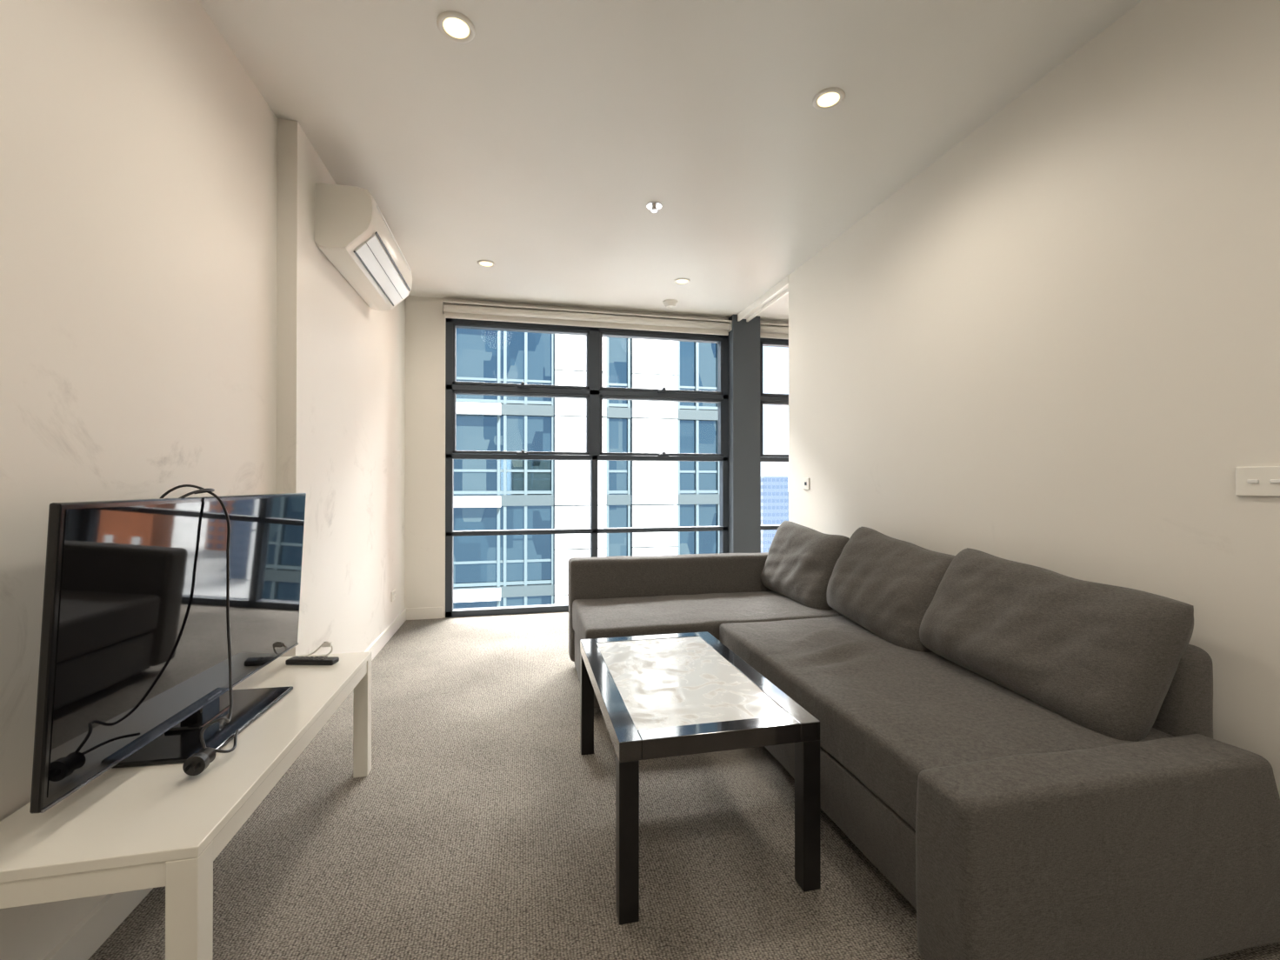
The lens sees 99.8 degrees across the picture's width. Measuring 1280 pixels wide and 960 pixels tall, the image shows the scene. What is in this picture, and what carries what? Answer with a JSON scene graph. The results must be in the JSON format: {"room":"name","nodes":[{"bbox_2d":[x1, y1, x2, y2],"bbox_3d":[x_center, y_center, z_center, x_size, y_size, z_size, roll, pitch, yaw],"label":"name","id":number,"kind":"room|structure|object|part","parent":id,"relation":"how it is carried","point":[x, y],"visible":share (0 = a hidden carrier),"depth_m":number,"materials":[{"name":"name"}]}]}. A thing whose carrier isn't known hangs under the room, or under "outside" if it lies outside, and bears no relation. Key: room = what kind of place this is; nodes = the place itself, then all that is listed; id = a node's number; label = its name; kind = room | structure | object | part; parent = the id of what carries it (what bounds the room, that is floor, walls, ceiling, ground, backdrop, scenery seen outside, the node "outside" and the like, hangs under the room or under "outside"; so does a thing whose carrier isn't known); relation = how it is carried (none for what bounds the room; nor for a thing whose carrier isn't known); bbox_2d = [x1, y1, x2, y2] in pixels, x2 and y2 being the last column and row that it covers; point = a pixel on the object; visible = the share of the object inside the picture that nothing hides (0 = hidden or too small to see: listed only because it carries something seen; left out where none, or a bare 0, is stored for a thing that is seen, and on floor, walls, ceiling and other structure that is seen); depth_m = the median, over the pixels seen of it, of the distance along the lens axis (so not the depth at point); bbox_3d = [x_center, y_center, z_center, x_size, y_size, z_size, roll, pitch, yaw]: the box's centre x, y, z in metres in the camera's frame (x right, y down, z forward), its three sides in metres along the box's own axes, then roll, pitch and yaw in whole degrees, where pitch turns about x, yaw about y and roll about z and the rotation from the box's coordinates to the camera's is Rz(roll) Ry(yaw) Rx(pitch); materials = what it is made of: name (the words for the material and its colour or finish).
{"room":"living room","nodes":[
{"label":"living room","id":0,"kind":"room"},
{"bbox_2d":[0,0,277,959],"bbox_3d":[-1.000,-0.208,-0.535,0.217,2.594,5.582,0,0,-12],"label":"wall","id":1,"kind":"structure","parent":0,"point":[138,152],"depth_m":1.32,"materials":[{"name":"paint"}]},
{"bbox_2d":[41,887,153,959],"bbox_3d":[-0.886,1.044,-0.517,0.015,0.090,5.582,0,0,-12],"label":"baseboard","id":2,"kind":"structure","parent":1,"relation":"attached to","point":[92,931],"depth_m":1.26,"materials":[{"name":"white"}]},
{"bbox_2d":[276,118,405,657],"bbox_3d":[-1.811,-0.187,3.320,0.290,2.594,2.298,0,0,-12],"label":"wall","id":3,"kind":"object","parent":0,"point":[341,359],"depth_m":2.68,"materials":[{"name":"beige paint"}]},
{"bbox_2d":[314,182,412,310],"bbox_3d":[-1.442,-1.195,2.897,0.246,0.305,0.905,0,0,-12],"label":"air conditioner","id":4,"kind":"object","parent":3,"relation":"attached to","point":[351,230],"visible":1,"depth_m":2.54,"materials":[{"name":"white plastic"}]},
{"bbox_2d":[353,232,410,306],"bbox_3d":[-1.373,-1.115,2.911,0.102,0.108,0.785,0,0,-12],"label":"outlet","id":5,"kind":"object","parent":4,"relation":"attached to","point":[372,256],"depth_m":2.82,"materials":[{"name":"white plastic"}]},
{"bbox_2d":[364,608,406,660],"bbox_3d":[-1.643,1.065,3.255,0.014,0.090,2.141,0,0,-12],"label":"baseboard","id":6,"kind":"structure","parent":3,"relation":"attached to","point":[387,634],"depth_m":3.67,"materials":[{"name":"white"}]},
{"bbox_2d":[391,588,395,601],"bbox_3d":[-1.787,0.837,3.911,0.013,0.075,0.115,0,0,-12],"label":"power outlet","id":7,"kind":"object","parent":3,"relation":"attached to","point":[393,592],"visible":1,"depth_m":3.89,"materials":[{"name":"white plastic"}]},
{"bbox_2d":[404,295,445,617],"bbox_3d":[-1.749,-0.181,4.423,0.306,2.594,0.172,0,0,-12],"label":"wall","id":8,"kind":"structure","parent":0,"point":[424,509],"depth_m":4.34,"materials":[{"name":"white paint"}]},
{"bbox_2d":[406,606,442,619],"bbox_3d":[-1.730,1.071,4.325,0.276,0.090,0.014,0,0,-12],"label":"baseboard","id":9,"kind":"structure","parent":8,"relation":"attached to","point":[430,612],"depth_m":4.32,"materials":[{"name":"white"}]},
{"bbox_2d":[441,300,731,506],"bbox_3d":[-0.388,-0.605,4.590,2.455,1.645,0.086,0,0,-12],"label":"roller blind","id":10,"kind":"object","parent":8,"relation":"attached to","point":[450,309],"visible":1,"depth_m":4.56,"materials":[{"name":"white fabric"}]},
{"bbox_3d":[-1.567,-0.574,4.325,0.008,1.580,0.010,0,0,-12],"label":"chain","id":11,"kind":"part","parent":10,"relation":"part of","materials":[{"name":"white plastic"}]},
{"bbox_2d":[445,318,728,617],"bbox_3d":[-0.392,-0.133,4.655,2.444,2.500,0.140,0,0,-12],"label":"frame","id":12,"kind":"object","parent":8,"relation":"attached to","point":[594,392],"visible":0.88,"depth_m":4.62,"materials":[{"name":"grey painted metal"}]},
{"bbox_2d":[445,298,788,324],"bbox_3d":[0.942,-1.428,5.022,5.204,0.094,0.172,0,0,-12],"label":"lintel","id":13,"kind":"object","parent":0,"point":[446,299],"depth_m":4.64,"materials":[{"name":"beige paint"}]},
{"bbox_2d":[198,0,1141,321],"bbox_3d":[1.588,-1.621,1.167,6.000,0.250,7.980,0,0,-12],"label":"ceiling","id":14,"kind":"structure","parent":0,"point":[537,146],"depth_m":2.18,"materials":[{"name":"paint"}]},
{"bbox_2d":[436,11,475,42],"bbox_3d":[-0.605,-1.488,1.774,0.120,0.008,0.120,0,0,-12],"label":"recessed light","id":15,"kind":"object","parent":14,"relation":"in","point":[455,26],"visible":1,"depth_m":1.77,"materials":[{"name":"white"}]},
{"bbox_2d":[477,260,495,267],"bbox_3d":[-1.051,-1.478,3.684,0.120,0.008,0.120,0,0,-12],"label":"recessed light","id":16,"kind":"object","parent":14,"relation":"in","point":[487,263],"visible":1,"depth_m":3.68,"materials":[{"name":"white"}]},
{"bbox_2d":[646,201,661,213],"bbox_3d":[0.077,-1.470,2.915,0.084,0.032,0.084,0,0,-12],"label":"sprinkler","id":17,"kind":"object","parent":14,"relation":"attached to","point":[653,206],"visible":1,"depth_m":2.91,"materials":[{"name":"silver metal"}]},
{"bbox_2d":[662,299,677,308],"bbox_3d":[0.250,-1.453,4.466,0.124,0.050,0.124,0,0,-12],"label":"smoke detector","id":18,"kind":"object","parent":14,"relation":"attached to","point":[669,303],"visible":1,"depth_m":4.43,"materials":[{"name":"white plastic"}]},
{"bbox_2d":[673,278,690,284],"bbox_3d":[0.313,-1.476,4.006,0.120,0.008,0.120,0,0,-12],"label":"recessed light","id":19,"kind":"object","parent":14,"relation":"in","point":[679,281],"visible":1,"depth_m":4.00,"materials":[{"name":"white"}]},
{"bbox_2d":[737,274,788,321],"bbox_3d":[1.010,-1.448,4.408,0.104,0.059,1.040,0,0,-12],"label":"door track","id":20,"kind":"object","parent":14,"relation":"attached to","point":[780,290],"visible":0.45,"depth_m":4.33,"materials":[{"name":"white metal"}]},
{"bbox_2d":[812,87,844,110],"bbox_3d":[0.736,-1.486,2.106,0.120,0.008,0.120,0,0,-12],"label":"recessed light","id":21,"kind":"object","parent":14,"relation":"in","point":[829,98],"visible":1,"depth_m":2.10,"materials":[{"name":"white"}]},
{"bbox_2d":[87,611,1279,959],"bbox_3d":[1.588,1.198,1.152,6.000,0.200,7.980,0,0,-12],"label":"floor","id":22,"kind":"structure","parent":0,"point":[479,826],"depth_m":1.61,"materials":[{"name":"carpet"}]},
{"bbox_2d":[0,651,371,959],"bbox_3d":[-1.102,0.875,1.458,0.409,0.450,1.130,0,0,-12],"label":"tv stand","id":23,"kind":"object","parent":22,"relation":"on","point":[129,829],"visible":0.8,"depth_m":1.04,"materials":[{"name":"white paint"}]},
{"bbox_2d":[29,493,306,813],"bbox_3d":[-1.132,0.346,1.442,0.211,0.607,1.008,0,0,-12],"label":"television","id":24,"kind":"object","parent":23,"relation":"on","point":[134,658],"visible":0.87,"depth_m":1.21,"materials":[{"name":"black plastic"}]},
{"bbox_3d":[-1.138,0.580,1.439,0.005,0.014,1.004,0,0,-10],"label":"trim","id":25,"kind":"part","parent":24,"relation":"part of","materials":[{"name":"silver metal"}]},
{"bbox_2d":[159,484,239,775],"bbox_3d":[-1.045,0.324,1.291,0.310,0.628,0.178,0,0,30],"label":"power cord","id":26,"kind":"object","parent":24,"relation":"attached to","point":[197,763],"visible":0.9,"depth_m":1.32,"materials":[{"name":"black plastic"}]},
{"bbox_3d":[-0.810,0.882,0.969,0.050,0.430,0.050,0,0,-12],"label":"leg","id":27,"kind":"part","parent":23,"relation":"part of","materials":[{"name":"white paint"}]},
{"bbox_2d":[285,656,339,665],"bbox_3d":[-1.165,0.642,1.916,0.170,0.020,0.044,0,0,2],"label":"remote control","id":28,"kind":"object","parent":23,"relation":"on","point":[294,660],"visible":1,"depth_m":1.90,"materials":[{"name":"black plastic"}]},
{"bbox_2d":[297,641,333,656],"bbox_3d":[-1.196,0.624,1.982,0.118,0.059,0.023,0,0,-12],"label":"cable","id":29,"kind":"object","parent":23,"relation":"on","point":[324,643],"visible":0.96,"depth_m":1.98,"materials":[{"name":"plastic"}]},
{"bbox_3d":[-1.042,0.888,2.023,0.050,0.430,0.050,0,0,-12],"label":"leg","id":30,"kind":"part","parent":23,"relation":"part of","materials":[{"name":"white paint"}]},
{"bbox_2d":[580,631,820,925],"bbox_3d":[0.120,0.877,1.829,0.550,0.450,0.900,0,0,-12],"label":"coffee table","id":31,"kind":"object","parent":22,"relation":"on","point":[678,694],"visible":1,"depth_m":1.49,"materials":[{"name":"black wood"}]},
{"bbox_3d":[-0.215,0.904,2.190,0.050,0.400,0.050,0,0,-12],"label":"leg","id":32,"kind":"part","parent":31,"relation":"part of","materials":[{"name":"black wood"}]},
{"bbox_3d":[-0.032,0.899,1.360,0.050,0.400,0.050,0,0,-12],"label":"leg","id":33,"kind":"part","parent":31,"relation":"part of","materials":[{"name":"black wood"}]},
{"bbox_3d":[0.120,0.677,1.830,0.550,0.050,0.900,0,0,-12],"label":"frame","id":34,"kind":"part","parent":31,"relation":"part of","materials":[{"name":"black wood"}]},
{"bbox_3d":[0.456,0.900,1.468,0.050,0.400,0.050,0,0,-12],"label":"leg","id":35,"kind":"part","parent":31,"relation":"part of","materials":[{"name":"black wood"}]},
{"bbox_2d":[567,520,1279,959],"bbox_3d":[0.568,0.670,2.250,1.534,0.868,2.391,0,0,-12],"label":"sofa","id":36,"kind":"object","parent":22,"relation":"on","point":[1029,755],"visible":0.88,"depth_m":1.42,"materials":[{"name":"fabric"}]},
{"bbox_3d":[0.323,0.763,3.338,1.523,0.600,0.159,0,0,-12],"label":"armrest","id":37,"kind":"part","parent":36,"relation":"part of","materials":[{"name":"fabric"}]},
{"bbox_3d":[0.381,0.772,2.937,1.438,0.190,0.667,0,0,-12],"label":"chaise seat","id":38,"kind":"part","parent":36,"relation":"part of","materials":[{"name":"fabric"}]},
{"bbox_2d":[760,520,849,610],"bbox_3d":[0.939,0.489,3.121,0.267,0.469,0.646,0,0,-20],"label":"cushion","id":39,"kind":"object","parent":36,"relation":"on","point":[796,570],"depth_m":2.99,"materials":[{"name":"fabric"}]},
{"bbox_3d":[0.918,0.956,1.994,0.791,0.198,1.404,0,0,-12],"label":"seat","id":40,"kind":"part","parent":36,"relation":"part of","materials":[{"name":"fabric"}]},
{"bbox_2d":[826,526,955,652],"bbox_3d":[1.123,0.486,2.446,0.295,0.497,0.741,0,0,-12],"label":"cushion","id":41,"kind":"object","parent":36,"relation":"on","point":[883,589],"depth_m":2.32,"materials":[{"name":"fabric"}]},
{"bbox_3d":[0.914,0.763,1.994,0.801,0.200,1.408,0,0,-12],"label":"seat","id":42,"kind":"part","parent":36,"relation":"part of","materials":[{"name":"fabric"}]},
{"bbox_2d":[919,547,1193,741],"bbox_3d":[1.274,0.495,1.773,0.312,0.456,0.788,0,0,-12],"label":"cushion","id":43,"kind":"object","parent":36,"relation":"on","point":[1101,662],"depth_m":1.57,"materials":[{"name":"fabric"}]},
{"bbox_3d":[1.086,0.851,1.229,0.937,0.423,0.176,0,0,-12],"label":"armrest","id":44,"kind":"part","parent":36,"relation":"part of","materials":[{"name":"fabric"}]},
{"bbox_3d":[1.257,0.728,2.418,0.115,0.564,2.079,0,0,-12],"label":"backrest","id":45,"kind":"part","parent":36,"relation":"part of","materials":[{"name":"fabric"}]},
{"bbox_2d":[728,314,760,553],"bbox_3d":[0.926,-0.178,4.956,0.260,2.594,0.280,0,0,-12],"label":"wall","id":46,"kind":"structure","parent":0,"point":[744,502],"depth_m":4.82,"materials":[{"name":"grey paint"}]},
{"bbox_2d":[760,337,788,530],"bbox_3d":[2.276,-0.129,5.243,2.500,2.500,0.140,0,0,-12],"label":"frame","id":47,"kind":"object","parent":46,"relation":"attached to","point":[765,398],"visible":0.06,"depth_m":4.99,"materials":[{"name":"grey metal"}]},
{"bbox_2d":[760,322,788,339],"bbox_3d":[2.269,-1.365,5.179,2.445,0.120,0.086,0,0,-12],"label":"roller blind","id":48,"kind":"object","parent":46,"relation":"attached to","point":[767,330],"visible":0.08,"depth_m":4.93,"materials":[{"name":"white fabric"}]},
{"bbox_2d":[788,0,1279,796],"bbox_3d":[1.839,-0.202,0.643,0.100,2.594,6.664,0,0,-12],"label":"wall","id":49,"kind":"structure","parent":0,"point":[1055,346],"depth_m":1.81,"materials":[{"name":"paint"}]},
{"bbox_2d":[803,478,809,489],"bbox_3d":[1.121,0.025,3.638,0.013,0.078,0.075,0,0,-12],"label":"wall thermostat","id":50,"kind":"object","parent":49,"relation":"attached to","point":[806,481],"visible":1,"depth_m":3.63,"materials":[{"name":"white plastic"}]},
{"bbox_2d":[1235,466,1279,496],"bbox_3d":[1.616,0.004,1.392,0.013,0.078,0.118,0,0,-12],"label":"light switch","id":51,"kind":"object","parent":49,"relation":"attached to","point":[1257,481],"visible":1,"depth_m":1.40,"materials":[{"name":"white plastic"}]},
{"label":"outside","id":52,"kind":"structure","parent":0,"visible":0},
{"bbox_3d":[5.238,24.332,208.629,400.000,0.200,394.500,0,0,-12],"label":"ground","id":53,"kind":"structure","parent":52,"visible":0},
{"bbox_2d":[606,337,632,556],"bbox_3d":[-0.778,8.225,19.034,0.924,39.180,0.400,0,0,-12],"label":"wall","id":54,"kind":"structure","parent":53,"relation":"on","point":[619,412],"depth_m":19.02,"materials":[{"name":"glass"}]},
{"bbox_2d":[760,476,788,553],"bbox_3d":[29.184,11.514,123.068,6.050,24.500,8.050,0,0,-12],"label":"tower","id":55,"kind":"structure","parent":53,"relation":"on","point":[774,490],"depth_m":119.07,"materials":[{"name":"blue glass"}]},
{"bbox_3d":[-7.012,9.846,24.821,18.600,36.000,13.600,0,0,-12],"label":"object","id":56,"kind":"object","parent":53,"relation":"on","visible":0},
{"bbox_2d":[453,327,554,608],"bbox_3d":[-8.771,8.215,17.275,11.916,39.180,0.400,0,0,-12],"label":"building exterior","id":57,"kind":"structure","parent":56,"relation":"attached to","point":[523,566],"depth_m":18.17,"materials":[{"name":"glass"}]},
{"bbox_2d":[453,401,501,602],"bbox_3d":[-5.368,8.367,17.639,1.560,34.008,0.350,0,0,-12],"label":"balcony edges","id":58,"kind":"object","parent":57,"relation":"attached to","point":[493,594],"visible":0.24,"depth_m":17.53,"materials":[{"name":"white concrete"}]},
{"bbox_2d":[554,333,606,603],"bbox_3d":[-2.078,8.223,18.687,1.764,39.180,0.520,0,0,-12],"label":"cladding","id":59,"kind":"object","parent":56,"relation":"attached to","point":[572,477],"visible":0.2,"depth_m":18.43,"materials":[{"name":"grey"}]},
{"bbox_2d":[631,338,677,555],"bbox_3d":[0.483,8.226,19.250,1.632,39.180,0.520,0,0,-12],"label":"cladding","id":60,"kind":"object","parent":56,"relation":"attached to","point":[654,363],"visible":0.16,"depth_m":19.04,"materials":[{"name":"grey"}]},
{"bbox_2d":[676,340,719,554],"bbox_3d":[2.304,8.228,19.713,2.124,39.180,0.400,0,0,-12],"label":"wall","id":61,"kind":"structure","parent":56,"relation":"attached to","point":[697,504],"depth_m":19.63,"materials":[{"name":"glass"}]}
]}

